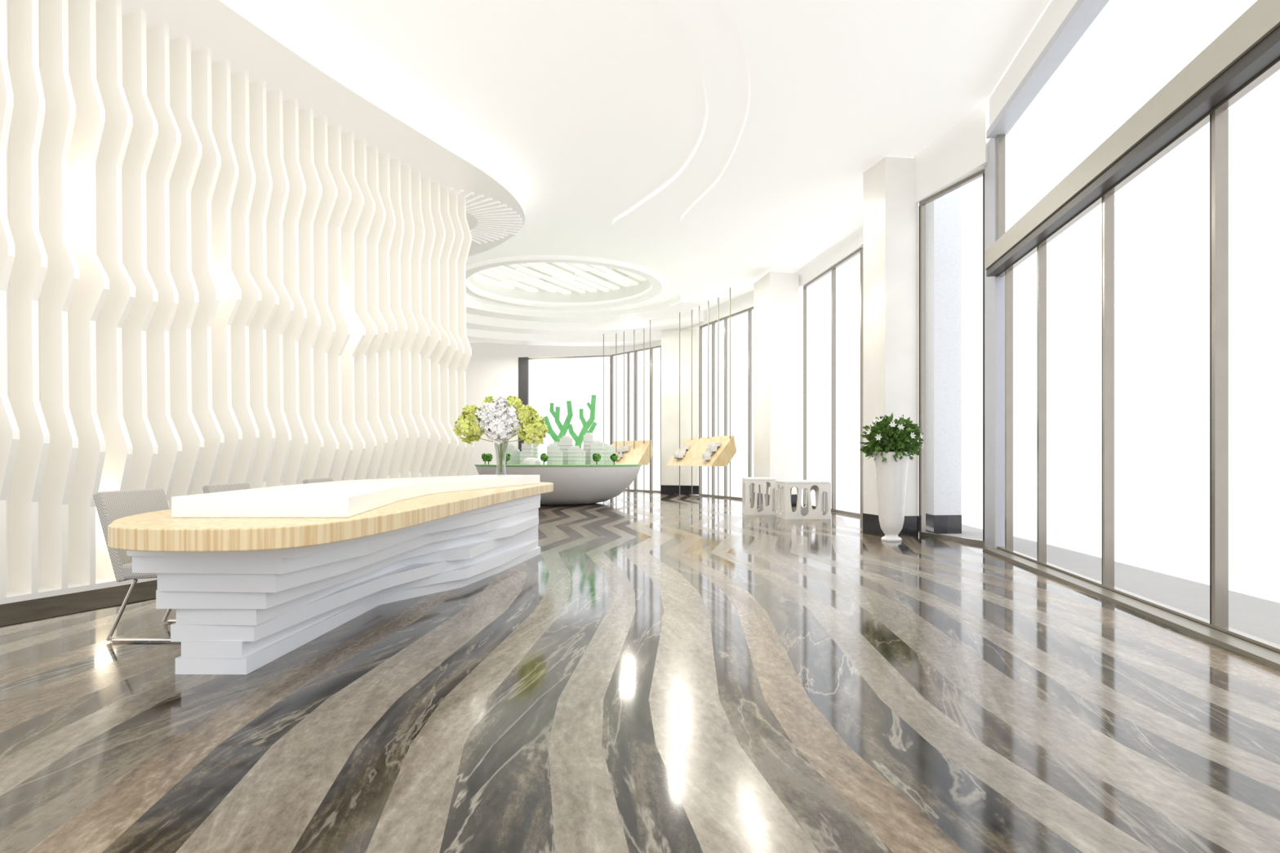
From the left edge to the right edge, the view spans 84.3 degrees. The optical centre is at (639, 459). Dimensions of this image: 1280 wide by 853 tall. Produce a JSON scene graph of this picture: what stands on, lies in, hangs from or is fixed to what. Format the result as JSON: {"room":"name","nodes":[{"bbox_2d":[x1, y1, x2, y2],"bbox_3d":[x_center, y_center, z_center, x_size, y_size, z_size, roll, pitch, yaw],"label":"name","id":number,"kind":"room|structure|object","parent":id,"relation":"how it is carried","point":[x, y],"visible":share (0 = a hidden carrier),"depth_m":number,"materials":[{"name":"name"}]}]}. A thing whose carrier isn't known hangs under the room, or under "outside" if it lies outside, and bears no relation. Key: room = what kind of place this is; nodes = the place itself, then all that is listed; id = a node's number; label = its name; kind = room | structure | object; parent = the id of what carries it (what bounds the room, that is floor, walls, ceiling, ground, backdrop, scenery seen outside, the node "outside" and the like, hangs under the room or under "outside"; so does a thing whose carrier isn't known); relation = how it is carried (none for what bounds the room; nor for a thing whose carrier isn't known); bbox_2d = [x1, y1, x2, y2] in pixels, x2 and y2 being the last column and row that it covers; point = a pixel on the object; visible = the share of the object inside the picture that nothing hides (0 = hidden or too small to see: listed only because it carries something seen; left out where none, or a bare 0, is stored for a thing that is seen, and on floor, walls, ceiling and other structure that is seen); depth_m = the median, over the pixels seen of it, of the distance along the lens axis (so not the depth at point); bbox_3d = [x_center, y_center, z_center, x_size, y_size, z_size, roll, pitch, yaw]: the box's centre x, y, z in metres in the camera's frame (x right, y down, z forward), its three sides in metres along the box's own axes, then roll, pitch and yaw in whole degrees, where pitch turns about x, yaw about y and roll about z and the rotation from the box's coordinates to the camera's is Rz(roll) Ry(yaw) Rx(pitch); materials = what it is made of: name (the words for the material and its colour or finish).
{"room":"lobby","nodes":[
{"label":"lobby","id":0,"kind":"room"},
{"bbox_2d":[6,0,68,591],"bbox_3d":[-5.248,-1.625,4.422,0.120,5.350,13.274,0,0,22],"label":"wall","id":1,"kind":"structure","parent":0,"point":[7,1],"depth_m":5.39,"materials":[{"name":"white paint"}]},
{"bbox_2d":[0,0,19,598],"bbox_3d":[-4.661,-1.420,5.137,0.428,4.840,0.042,0,0,22],"label":"wall slat","id":2,"kind":"object","parent":1,"relation":"attached to","point":[9,429],"depth_m":5.10,"materials":[{"name":"white paint"}]},
{"bbox_2d":[9,0,49,593],"bbox_3d":[-4.595,-1.420,5.326,0.411,4.840,0.042,0,0,22],"label":"wall slat","id":3,"kind":"object","parent":1,"relation":"attached to","point":[29,268],"depth_m":5.31,"materials":[{"name":"white paint"}]},
{"bbox_2d":[40,0,79,589],"bbox_3d":[-4.521,-1.420,5.512,0.414,4.840,0.042,0,0,22],"label":"wall slat","id":4,"kind":"object","parent":1,"relation":"attached to","point":[62,277],"depth_m":5.50,"materials":[{"name":"white paint"}]},
{"bbox_2d":[68,0,109,584],"bbox_3d":[-4.435,-1.420,5.693,0.440,4.840,0.042,0,0,22],"label":"wall slat","id":5,"kind":"object","parent":1,"relation":"attached to","point":[91,291],"depth_m":5.68,"materials":[{"name":"white paint"}]},
{"bbox_2d":[95,0,135,581],"bbox_3d":[-4.361,-1.420,5.878,0.443,4.840,0.042,0,0,22],"label":"wall slat","id":6,"kind":"object","parent":1,"relation":"attached to","point":[120,298],"depth_m":5.87,"materials":[{"name":"white paint"}]},
{"bbox_2d":[121,8,158,490],"bbox_3d":[-4.297,-1.420,6.068,0.422,4.840,0.042,0,0,22],"label":"wall slat","id":7,"kind":"object","parent":1,"relation":"attached to","point":[144,131],"depth_m":6.05,"materials":[{"name":"white paint"}]},
{"bbox_2d":[146,22,182,506],"bbox_3d":[-4.217,-1.420,6.252,0.436,4.840,0.042,0,0,22],"label":"wall slat","id":8,"kind":"object","parent":1,"relation":"attached to","point":[168,142],"depth_m":6.24,"materials":[{"name":"white paint"}]},
{"bbox_2d":[168,35,204,509],"bbox_3d":[-4.140,-1.420,6.436,0.445,4.840,0.042,0,0,22],"label":"wall slat","id":9,"kind":"object","parent":1,"relation":"attached to","point":[190,152],"depth_m":6.42,"materials":[{"name":"white paint"}]},
{"bbox_2d":[191,47,224,494],"bbox_3d":[-4.068,-1.420,6.623,0.441,4.840,0.042,0,0,22],"label":"wall slat","id":10,"kind":"object","parent":1,"relation":"attached to","point":[202,190],"depth_m":6.61,"materials":[{"name":"white paint"}]},
{"bbox_2d":[211,58,242,484],"bbox_3d":[-4.001,-1.420,6.812,0.428,4.840,0.042,0,0,22],"label":"wall slat","id":11,"kind":"object","parent":1,"relation":"attached to","point":[229,289],"depth_m":6.79,"materials":[{"name":"white paint"}]},
{"bbox_2d":[230,69,261,483],"bbox_3d":[-3.922,-1.420,6.995,0.440,4.840,0.042,0,0,22],"label":"wall slat","id":12,"kind":"object","parent":1,"relation":"attached to","point":[251,300],"depth_m":6.97,"materials":[{"name":"white paint"}]},
{"bbox_2d":[248,79,279,488],"bbox_3d":[-3.847,-1.420,7.181,0.443,4.840,0.042,0,0,22],"label":"wall slat","id":13,"kind":"object","parent":1,"relation":"attached to","point":[269,303],"depth_m":7.16,"materials":[{"name":"white paint"}]},
{"bbox_2d":[266,88,293,487],"bbox_3d":[-3.784,-1.420,7.371,0.421,4.840,0.042,0,0,22],"label":"wall slat","id":14,"kind":"object","parent":1,"relation":"attached to","point":[276,328],"depth_m":7.35,"materials":[{"name":"white paint"}]},
{"bbox_2d":[282,97,307,485],"bbox_3d":[-3.719,-1.420,7.560,0.405,4.840,0.042,0,0,22],"label":"wall slat","id":15,"kind":"object","parent":1,"relation":"attached to","point":[291,335],"depth_m":7.53,"materials":[{"name":"white paint"}]},
{"bbox_2d":[95,0,524,256],"bbox_3d":[-5.603,-3.915,6.350,7.595,0.130,16.500,0,0,0],"label":"ceiling","id":16,"kind":"structure","parent":1,"relation":"attached to","point":[233,31],"depth_m":7.39,"materials":[{"name":"white paint"}]},
{"bbox_2d":[298,106,324,484],"bbox_3d":[-3.638,-1.420,7.743,0.421,4.840,0.042,0,0,22],"label":"wall slat","id":17,"kind":"object","parent":1,"relation":"attached to","point":[310,331],"depth_m":7.72,"materials":[{"name":"white paint"}]},
{"bbox_2d":[313,115,338,478],"bbox_3d":[-3.557,-1.420,7.926,0.437,4.840,0.042,0,0,22],"label":"wall slat","id":18,"kind":"object","parent":1,"relation":"attached to","point":[326,331],"depth_m":7.90,"materials":[{"name":"white paint"}]},
{"bbox_2d":[327,123,352,481],"bbox_3d":[-3.480,-1.420,8.111,0.445,4.840,0.042,0,0,22],"label":"wall slat","id":19,"kind":"object","parent":1,"relation":"attached to","point":[342,335],"depth_m":8.09,"materials":[{"name":"white paint"}]},
{"bbox_2d":[341,130,365,480],"bbox_3d":[-3.408,-1.420,8.298,0.441,4.840,0.042,0,0,22],"label":"wall slat","id":20,"kind":"object","parent":1,"relation":"attached to","point":[351,220],"depth_m":8.27,"materials":[{"name":"white paint"}]},
{"bbox_2d":[354,137,377,479],"bbox_3d":[-3.334,-1.420,8.484,0.442,4.840,0.042,0,0,22],"label":"wall slat","id":21,"kind":"object","parent":1,"relation":"attached to","point":[365,221],"depth_m":8.46,"materials":[{"name":"white paint"}]},
{"bbox_2d":[366,145,387,479],"bbox_3d":[-3.272,-1.420,8.674,0.420,4.840,0.042,0,0,22],"label":"wall slat","id":22,"kind":"object","parent":1,"relation":"attached to","point":[375,230],"depth_m":8.64,"materials":[{"name":"white paint"}]},
{"bbox_2d":[377,151,397,479],"bbox_3d":[-3.208,-1.420,8.864,0.398,4.840,0.042,0,0,22],"label":"wall slat","id":23,"kind":"object","parent":1,"relation":"attached to","point":[386,238],"depth_m":8.83,"materials":[{"name":"white paint"}]},
{"bbox_2d":[389,158,408,478],"bbox_3d":[-3.136,-1.420,9.050,0.396,4.840,0.042,0,0,22],"label":"wall slat","id":24,"kind":"object","parent":1,"relation":"attached to","point":[395,251],"depth_m":9.02,"materials":[{"name":"white paint"}]},
{"bbox_2d":[400,164,419,478],"bbox_3d":[-3.059,-1.420,9.235,0.405,4.840,0.042,0,0,22],"label":"wall slat","id":25,"kind":"object","parent":1,"relation":"attached to","point":[406,171],"depth_m":9.21,"materials":[{"name":"white paint"}]},
{"bbox_2d":[410,169,430,477],"bbox_3d":[-2.978,-1.420,9.418,0.421,4.840,0.042,0,0,22],"label":"wall slat","id":26,"kind":"object","parent":1,"relation":"attached to","point":[424,331],"depth_m":9.38,"materials":[{"name":"white paint"}]},
{"bbox_2d":[421,175,440,477],"bbox_3d":[-2.895,-1.420,9.600,0.441,4.840,0.042,0,0,22],"label":"wall fin","id":27,"kind":"structure","parent":1,"relation":"attached to","point":[434,339],"depth_m":9.58,"materials":[{"name":"white paint"}]},
{"bbox_2d":[431,181,450,476],"bbox_3d":[-2.820,-1.420,9.786,0.445,4.840,0.042,0,0,22],"label":"wall fin","id":28,"kind":"structure","parent":1,"relation":"attached to","point":[443,346],"depth_m":9.76,"materials":[{"name":"white paint"}]},
{"bbox_2d":[440,186,458,476],"bbox_3d":[-2.748,-1.420,9.973,0.441,4.840,0.042,0,0,22],"label":"wall fin","id":29,"kind":"structure","parent":1,"relation":"attached to","point":[446,362],"depth_m":9.95,"materials":[{"name":"white paint"}]},
{"bbox_2d":[448,191,466,475],"bbox_3d":[-2.682,-1.420,10.161,0.427,4.840,0.042,0,0,22],"label":"wall fin","id":30,"kind":"structure","parent":1,"relation":"attached to","point":[453,197],"depth_m":10.13,"materials":[{"name":"white paint"}]},
{"bbox_2d":[457,195,473,475],"bbox_3d":[-2.616,-1.420,10.350,0.410,4.840,0.042,0,0,22],"label":"wall fin","id":31,"kind":"structure","parent":1,"relation":"attached to","point":[461,263],"depth_m":10.32,"materials":[{"name":"white paint"}]},
{"bbox_2d":[466,342,611,475],"bbox_3d":[-5.220,-1.625,25.858,8.809,5.350,0.120,0,0,14],"label":"wall","id":32,"kind":"structure","parent":0,"point":[492,369],"depth_m":25.80,"materials":[{"name":"white paint"}]},
{"bbox_2d":[528,355,611,444],"bbox_3d":[-2.635,-1.300,25.129,3.439,4.700,0.072,0,0,14],"label":"window frame","id":33,"kind":"structure","parent":32,"relation":"in","point":[610,356],"depth_m":24.71,"materials":[{"name":"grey metal"}]},
{"bbox_2d":[611,340,661,355],"bbox_3d":[-0.125,-3.775,23.660,0.100,0.250,2.680,0,0,-39],"label":"panel","id":34,"kind":"object","parent":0,"point":[620,349],"visible":0.57,"depth_m":23.71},
{"bbox_2d":[611,345,661,492],"bbox_3d":[-0.125,-1.300,23.625,0.072,4.700,2.657,0,0,-40],"label":"window","id":35,"kind":"structure","parent":34,"relation":"attached to","point":[655,347],"depth_m":23.63,"materials":[{"name":"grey metal"}]},
{"bbox_2d":[0,490,1279,852],"bbox_3d":[-2.600,1.050,12.450,13.800,0.001,28.900,0,0,0],"label":"floor","id":36,"kind":"structure","parent":0,"point":[668,673],"depth_m":2.90,"materials":[{"name":"stone"}]},
{"bbox_2d":[0,579,157,626],"bbox_3d":[-4.550,1.047,4.147,0.800,0.006,13.274,0,0,22],"label":"baseboard","id":37,"kind":"structure","parent":36,"relation":"on","point":[29,611],"depth_m":5.16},
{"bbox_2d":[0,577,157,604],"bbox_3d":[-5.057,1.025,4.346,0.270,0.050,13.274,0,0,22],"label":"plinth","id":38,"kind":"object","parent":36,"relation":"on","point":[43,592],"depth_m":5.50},
{"bbox_2d":[93,488,176,642],"bbox_3d":[-2.805,0.616,4.310,0.649,0.866,0.540,0,0,0],"label":"office chair","id":39,"kind":"object","parent":36,"relation":"on","point":[113,505],"visible":0.43,"depth_m":4.07,"materials":[{"name":"fabric"}]},
{"bbox_2d":[202,482,250,493],"bbox_3d":[-2.885,0.616,5.450,0.649,0.866,0.540,0,0,0],"label":"office chair","id":40,"kind":"object","parent":36,"relation":"on","point":[211,488],"visible":0.12,"depth_m":5.37,"materials":[{"name":"fabric"}]},
{"bbox_2d":[302,477,333,484],"bbox_3d":[-2.865,0.616,6.950,0.649,0.866,0.540,0,0,0],"label":"office chair","id":41,"kind":"object","parent":36,"relation":"on","point":[327,479],"visible":0.12,"depth_m":6.87,"materials":[{"name":"fabric"}]},
{"bbox_2d":[107,475,553,675],"bbox_3d":[-1.950,0.616,6.001,1.539,0.868,6.165,0,0,3],"label":"reception desk","id":42,"kind":"object","parent":36,"relation":"on","point":[251,577],"visible":1,"depth_m":3.60,"materials":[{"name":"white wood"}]},
{"bbox_2d":[107,482,553,551],"bbox_3d":[-1.950,0.333,6.001,1.539,0.095,6.165,0,0,3],"label":"countertop","id":43,"kind":"structure","parent":42,"relation":"on","point":[157,531],"depth_m":3.20,"materials":[{"name":"beige wood"}]},
{"bbox_2d":[171,475,539,517],"bbox_3d":[-1.901,0.234,6.035,1.399,0.103,5.129,0,0,0],"label":"countertop","id":44,"kind":"structure","parent":42,"relation":"on","point":[347,498],"depth_m":3.73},
{"bbox_2d":[493,433,511,475],"bbox_3d":[-1.620,-0.068,8.250,0.250,0.500,0.250,0,0,0],"label":"glass vase","id":45,"kind":"object","parent":42,"relation":"on","point":[510,433],"visible":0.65,"depth_m":8.24,"materials":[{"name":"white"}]},
{"bbox_2d":[453,395,548,471],"bbox_3d":[-1.619,-0.317,8.207,1.104,0.899,0.557,0,0,-2],"label":"flower bouquet","id":46,"kind":"object","parent":45,"relation":"in","point":[499,417],"visible":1,"depth_m":8.13,"materials":[{"name":"white plant"}]},
{"bbox_2d":[518,356,528,451],"bbox_3d":[-4.185,-1.310,25.409,0.341,4.720,0.140,0,0,14],"label":"post","id":47,"kind":"object","parent":36,"relation":"on","point":[523,362],"visible":0.36,"depth_m":25.35,"materials":[{"name":"grey metal"}]},
{"bbox_2d":[474,463,641,505],"bbox_3d":[-1.950,0.580,17.100,4.000,0.940,4.000,0,0,0],"label":"display table","id":48,"kind":"object","parent":36,"relation":"on","point":[573,484],"visible":0.76,"depth_m":15.60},
{"bbox_2d":[481,453,487,464],"bbox_3d":[-3.690,-0.026,16.906,0.188,0.269,0.197,0,0,0],"label":"tree","id":49,"kind":"object","parent":48,"relation":"on","point":[484,454],"visible":0.44,"depth_m":16.86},
{"bbox_2d":[484,453,493,464],"bbox_3d":[-3.502,-0.020,16.349,0.201,0.257,0.200,0,0,0],"label":"tree","id":50,"kind":"object","parent":48,"relation":"on","point":[488,457],"visible":1,"depth_m":16.29,"materials":[{"name":"green plant"}]},
{"bbox_2d":[502,453,511,464],"bbox_3d":[-3.001,-0.014,15.854,0.203,0.246,0.197,0,0,0],"label":"tree","id":51,"kind":"object","parent":48,"relation":"on","point":[507,455],"visible":0.72,"depth_m":15.81,"materials":[{"name":"green plant"}]},
{"bbox_2d":[503,443,516,464],"bbox_3d":[-3.150,-0.141,17.200,0.274,0.500,0.324,0,0,0],"label":"building","id":52,"kind":"object","parent":48,"relation":"on","point":[510,446],"visible":0.36,"depth_m":17.05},
{"bbox_2d":[508,448,521,464],"bbox_3d":[-2.900,-0.066,16.500,0.274,0.350,0.374,0,0,0],"label":"building","id":53,"kind":"object","parent":48,"relation":"on","point":[516,455],"visible":0.82,"depth_m":16.32,"materials":[{"name":"white plastic"}]},
{"bbox_2d":[520,440,533,462],"bbox_3d":[-2.570,-0.156,16.150,0.244,0.530,0.304,0,0,0],"label":"building","id":54,"kind":"object","parent":48,"relation":"on","point":[526,450],"visible":0.71,"depth_m":16.01,"materials":[{"name":"white plastic"}]},
{"bbox_2d":[521,457,541,464],"bbox_3d":[-2.400,0.029,15.650,0.440,0.160,0.440,0,0,0],"label":"dome","id":55,"kind":"object","parent":48,"relation":"on","point":[531,460],"visible":0.87,"depth_m":15.50,"materials":[{"name":"white plastic"}]},
{"bbox_2d":[531,437,538,458],"bbox_3d":[-2.650,-0.246,17.300,0.284,0.710,0.324,0,0,0],"label":"building","id":56,"kind":"object","parent":48,"relation":"on","point":[535,449],"visible":0.15,"depth_m":17.15,"materials":[{"name":"white plastic"}]},
{"bbox_2d":[540,453,548,464],"bbox_3d":[-2.091,-0.023,15.443,0.190,0.264,0.187,0,0,0],"label":"tree","id":57,"kind":"object","parent":48,"relation":"on","point":[544,457],"visible":0.99,"depth_m":15.40,"materials":[{"name":"green plant"}]},
{"bbox_2d":[546,444,559,464],"bbox_3d":[-2.000,-0.126,16.300,0.274,0.470,0.324,0,0,0],"label":"building","id":58,"kind":"object","parent":48,"relation":"on","point":[551,447],"visible":0.43,"depth_m":16.15,"materials":[{"name":"white plastic"}]},
{"bbox_2d":[552,441,559,449],"bbox_3d":[-2.050,-0.166,17.500,0.324,0.550,0.324,0,0,0],"label":"building","id":59,"kind":"object","parent":48,"relation":"on","point":[557,443],"visible":0.14,"depth_m":17.41,"materials":[{"name":"white plastic"}]},
{"bbox_2d":[551,449,562,464],"bbox_3d":[-1.850,-0.056,15.800,0.244,0.330,0.224,0,0,0],"label":"building","id":60,"kind":"object","parent":48,"relation":"on","point":[557,456],"visible":0.91,"depth_m":15.70,"materials":[{"name":"white plastic"}]},
{"bbox_2d":[559,435,573,464],"bbox_3d":[-1.750,-0.226,16.800,0.304,0.670,0.324,0,0,0],"label":"building","id":61,"kind":"object","parent":48,"relation":"on","point":[566,442],"visible":0.56,"depth_m":16.65,"materials":[{"name":"white plastic"}]},
{"bbox_2d":[539,395,596,448],"bbox_3d":[-1.828,-0.774,18.100,1.465,1.759,0.240,0,0,0],"label":"sculpture","id":62,"kind":"object","parent":48,"relation":"on","point":[563,428],"visible":0.79,"depth_m":18.04,"materials":[{"name":"green plastic"}]},
{"bbox_2d":[567,445,582,464],"bbox_3d":[-1.500,-0.106,16.350,0.324,0.430,0.274,0,0,0],"label":"building","id":63,"kind":"object","parent":48,"relation":"on","point":[571,451],"visible":0.69,"depth_m":16.23,"materials":[{"name":"white plastic"}]},
{"bbox_2d":[575,448,585,464],"bbox_3d":[-1.330,-0.066,15.850,0.224,0.350,0.224,0,0,0],"label":"building","id":64,"kind":"object","parent":48,"relation":"on","point":[580,454],"visible":0.91,"depth_m":15.75,"materials":[{"name":"white plastic"}]},
{"bbox_2d":[582,432,593,464],"bbox_3d":[-1.230,-0.266,16.900,0.244,0.750,0.324,0,0,0],"label":"building","id":65,"kind":"object","parent":48,"relation":"on","point":[588,437],"visible":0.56,"depth_m":16.75,"materials":[{"name":"white plastic"}]},
{"bbox_2d":[591,453,600,464],"bbox_3d":[-0.973,-0.020,15.848,0.202,0.257,0.211,0,0,0],"label":"tree","id":66,"kind":"object","parent":48,"relation":"on","point":[595,458],"visible":1,"depth_m":15.81,"materials":[{"name":"green plant"}]},
{"bbox_2d":[590,440,604,464],"bbox_3d":[-1.000,-0.166,16.500,0.304,0.550,0.324,0,0,0],"label":"building","id":67,"kind":"object","parent":48,"relation":"on","point":[597,446],"visible":0.89,"depth_m":16.35,"materials":[{"name":"white plastic"}]},
{"bbox_2d":[600,441,608,464],"bbox_3d":[-0.950,-0.166,17.700,0.324,0.550,0.324,0,0,0],"label":"building","id":68,"kind":"object","parent":48,"relation":"on","point":[605,445],"visible":0.1,"depth_m":17.55,"materials":[{"name":"white plastic"}]},
{"bbox_2d":[605,444,616,464],"bbox_3d":[-0.700,-0.126,17.000,0.244,0.470,0.274,0,0,0],"label":"building","id":69,"kind":"object","parent":48,"relation":"on","point":[611,449],"visible":0.77,"depth_m":16.88,"materials":[{"name":"white plastic"}]},
{"bbox_2d":[609,453,618,464],"bbox_3d":[-0.598,-0.015,16.404,0.192,0.249,0.199,0,0,22],"label":"tree","id":70,"kind":"object","parent":48,"relation":"on","point":[614,457],"visible":1,"depth_m":16.37,"materials":[{"name":"green plant"}]},
{"bbox_2d":[603,320,653,494],"bbox_3d":[-0.378,-1.555,21.842,0.643,5.210,2.110,0,0,-38],"label":"display","id":71,"kind":"object","parent":36,"relation":"on","point":[634,452],"visible":0.77,"depth_m":21.67,"materials":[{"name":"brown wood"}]},
{"bbox_2d":[666,287,736,502],"bbox_3d":[1.534,-1.555,18.529,0.713,5.210,3.206,0,0,-17],"label":"display","id":72,"kind":"object","parent":36,"relation":"on","point":[717,451],"visible":1,"depth_m":18.14,"materials":[{"name":"brown wood"}]},
{"bbox_2d":[742,477,779,515],"bbox_3d":[2.340,0.700,13.750,0.648,0.700,0.668,0,0,3],"label":"side table","id":73,"kind":"object","parent":36,"relation":"on","point":[748,508],"visible":0.84,"depth_m":13.44,"materials":[{"name":"white plastic"}]},
{"bbox_2d":[774,480,831,519],"bbox_3d":[2.950,0.715,12.860,0.828,0.670,0.748,0,0,-3],"label":"side table","id":74,"kind":"object","parent":36,"relation":"on","point":[783,488],"visible":1,"depth_m":12.51,"materials":[{"name":"white plastic"}]},
{"bbox_2d":[859,413,924,541],"bbox_3d":[3.275,0.218,9.207,0.843,1.663,0.775,0,0,0],"label":"potted plant","id":75,"kind":"object","parent":36,"relation":"on","point":[891,458],"visible":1,"depth_m":9.05,"materials":[{"name":"green plant"}]},
{"bbox_2d":[984,137,1004,548],"bbox_3d":[4.200,-1.375,8.380,0.106,4.850,0.468,0,0,13],"label":"post","id":76,"kind":"object","parent":36,"relation":"on","point":[994,286],"visible":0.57,"depth_m":8.25,"materials":[{"name":"white paint"}]},
{"bbox_2d":[982,547,1279,670],"bbox_3d":[3.187,1.035,3.103,0.140,0.030,10.313,0,0,10],"label":"sill","id":77,"kind":"structure","parent":36,"relation":"on","point":[1261,655],"depth_m":4.64,"materials":[{"name":"metal"}]},
{"bbox_2d":[986,25,1279,653],"bbox_3d":[3.244,-0.575,3.094,0.176,3.250,10.313,0,0,10],"label":"window","id":78,"kind":"structure","parent":36,"relation":"on","point":[1218,117],"depth_m":4.81,"materials":[{"name":"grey metal"}]},
{"bbox_2d":[984,0,1279,270],"bbox_3d":[3.236,-2.305,3.095,0.200,0.210,10.313,0,0,10],"label":"beam","id":79,"kind":"structure","parent":78,"relation":"on","point":[1261,18],"depth_m":4.65,"materials":[{"name":"grey metal"}]},
{"bbox_2d":[240,0,1051,342],"bbox_3d":[-2.585,-4.630,12.500,14.030,0.660,29.200,0,0,0],"label":"ceiling","id":80,"kind":"structure","parent":0,"point":[587,108],"depth_m":8.53,"materials":[{"name":"white paint"}]},
{"bbox_2d":[466,255,662,309],"bbox_3d":[-1.950,-4.260,17.400,5.000,0.079,5.000,0,0,0],"label":"trim","id":81,"kind":"structure","parent":80,"relation":"attached to","point":[655,281],"depth_m":16.06,"materials":[{"name":"white paint"}]},
{"bbox_2d":[466,308,703,335],"bbox_3d":[-2.845,-4.139,20.742,9.573,0.318,3.481,0,0,-15],"label":"trim","id":82,"kind":"structure","parent":80,"relation":"attached to","point":[670,321],"depth_m":21.47,"materials":[{"name":"white paint"}]},
{"bbox_2d":[466,295,704,322],"bbox_3d":[-2.194,-4.214,19.724,7.568,0.168,3.126,0,0,-6],"label":"trim","id":83,"kind":"structure","parent":80,"relation":"attached to","point":[679,304],"depth_m":20.26,"materials":[{"name":"white paint"}]},
{"bbox_2d":[660,328,698,494],"bbox_3d":[1.275,-1.565,21.800,1.389,5.230,0.713,0,0,24],"label":"column","id":84,"kind":"structure","parent":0,"point":[670,337],"depth_m":21.46,"materials":[{"name":"white paint"}]},
{"bbox_2d":[610,155,915,347],"bbox_3d":[2.292,-4.099,17.539,1.879,0.398,15.700,0,0,-18],"label":"wall","id":85,"kind":"structure","parent":0,"point":[837,252],"depth_m":15.31,"materials":[{"name":"white paint"}]},
{"bbox_2d":[466,315,742,346],"bbox_3d":[-3.061,-4.059,21.548,11.782,0.478,4.212,0,0,-15],"label":"trim","id":86,"kind":"structure","parent":85,"relation":"attached to","point":[736,322],"depth_m":22.74,"materials":[{"name":"white paint"}]},
{"bbox_2d":[612,0,816,267],"bbox_3d":[1.775,-4.269,9.300,4.550,0.058,12.600,0,0,0],"label":"ceiling","id":87,"kind":"structure","parent":85,"relation":"attached to","point":[717,44],"depth_m":9.38,"materials":[{"name":"white paint"}]},
{"bbox_2d":[699,306,753,500],"bbox_3d":[2.540,-1.425,18.975,0.072,4.950,3.862,0,0,-23],"label":"window","id":88,"kind":"structure","parent":85,"relation":"in","point":[749,310],"depth_m":19.40,"materials":[{"name":"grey metal"}]},
{"bbox_2d":[803,247,862,516],"bbox_3d":[3.900,-1.425,14.450,0.072,4.950,2.928,0,0,-8],"label":"window","id":89,"kind":"structure","parent":85,"relation":"in","point":[833,269],"depth_m":14.29,"materials":[{"name":"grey metal"}]},
{"bbox_2d":[753,271,799,506],"bbox_3d":[3.145,-1.565,16.350,0.738,5.230,1.218,0,0,-10],"label":"column","id":90,"kind":"structure","parent":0,"point":[776,294],"depth_m":15.85,"materials":[{"name":"white paint"}]},
{"bbox_2d":[680,0,1050,264],"bbox_3d":[2.075,-4.215,9.100,3.950,0.049,12.200,0,0,0],"label":"ceiling","id":91,"kind":"structure","parent":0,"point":[838,88],"depth_m":8.20,"materials":[{"name":"white paint"}]},
{"bbox_2d":[862,156,918,535],"bbox_3d":[3.566,-1.565,10.122,0.585,5.230,0.695,0,0,-8],"label":"column","id":92,"kind":"structure","parent":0,"point":[890,206],"depth_m":9.81,"materials":[{"name":"white paint"}]},
{"bbox_2d":[915,101,990,203],"bbox_3d":[4.060,-3.934,9.175,0.160,0.728,1.387,0,0,-13],"label":"wall header","id":93,"kind":"structure","parent":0,"point":[960,153],"depth_m":9.02,"materials":[{"name":"white paint"}]},
{"bbox_2d":[918,168,984,545],"bbox_3d":[4.083,-1.260,9.246,0.072,4.620,1.231,0,0,-18],"label":"window","id":94,"kind":"structure","parent":93,"relation":"in","point":[922,207],"depth_m":9.77,"materials":[{"name":"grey metal"}]},
{"bbox_2d":[989,0,1077,126],"bbox_3d":[3.265,-3.990,3.090,0.160,0.380,10.313,0,0,10],"label":"wall","id":95,"kind":"structure","parent":0,"point":[1057,11],"depth_m":6.96,"materials":[{"name":"white paint"}]},
{"bbox_2d":[997,133,1004,239],"bbox_3d":[3.295,-3.105,3.085,0.072,1.390,10.313,0,0,10],"label":"window","id":96,"kind":"structure","parent":95,"relation":"in","point":[1001,138],"depth_m":8.09,"materials":[{"name":"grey metal"}]},
{"bbox_2d":[986,0,1109,138],"bbox_3d":[3.256,-3.760,3.092,0.200,0.080,10.313,0,0,10],"label":"trim","id":97,"kind":"structure","parent":95,"relation":"attached to","point":[1083,13],"depth_m":6.62,"materials":[{"name":"white paint"}]},
{"bbox_3d":[-6.186,-1.625,10.620,6.627,5.350,0.120,0,0,0],"label":"wall","id":98,"kind":"structure","parent":0,"visible":0},
{"bbox_2d":[448,187,522,244],"bbox_3d":[-2.489,-3.836,11.286,1.198,0.028,2.567,0,0,0],"label":"trim","id":99,"kind":"structure","parent":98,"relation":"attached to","point":[488,224],"depth_m":11.28,"materials":[{"name":"white paint"}]},
{"label":"outside","id":100,"kind":"structure","parent":0,"visible":0},
{"bbox_2d":[918,524,1279,644],"bbox_3d":[4.106,1.125,5.497,1.455,0.090,15.244,0,0,6],"label":"pavement","id":101,"kind":"structure","parent":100,"point":[1258,617],"depth_m":5.88,"materials":[{"name":"grey concrete"}]},
{"bbox_2d":[925,195,961,533],"bbox_3d":[4.515,-1.385,10.550,0.479,4.930,0.510,0,0,0],"label":"wall pier","id":102,"kind":"object","parent":101,"relation":"on","point":[943,214],"visible":0.79,"depth_m":10.33,"materials":[{"name":"white paint"}]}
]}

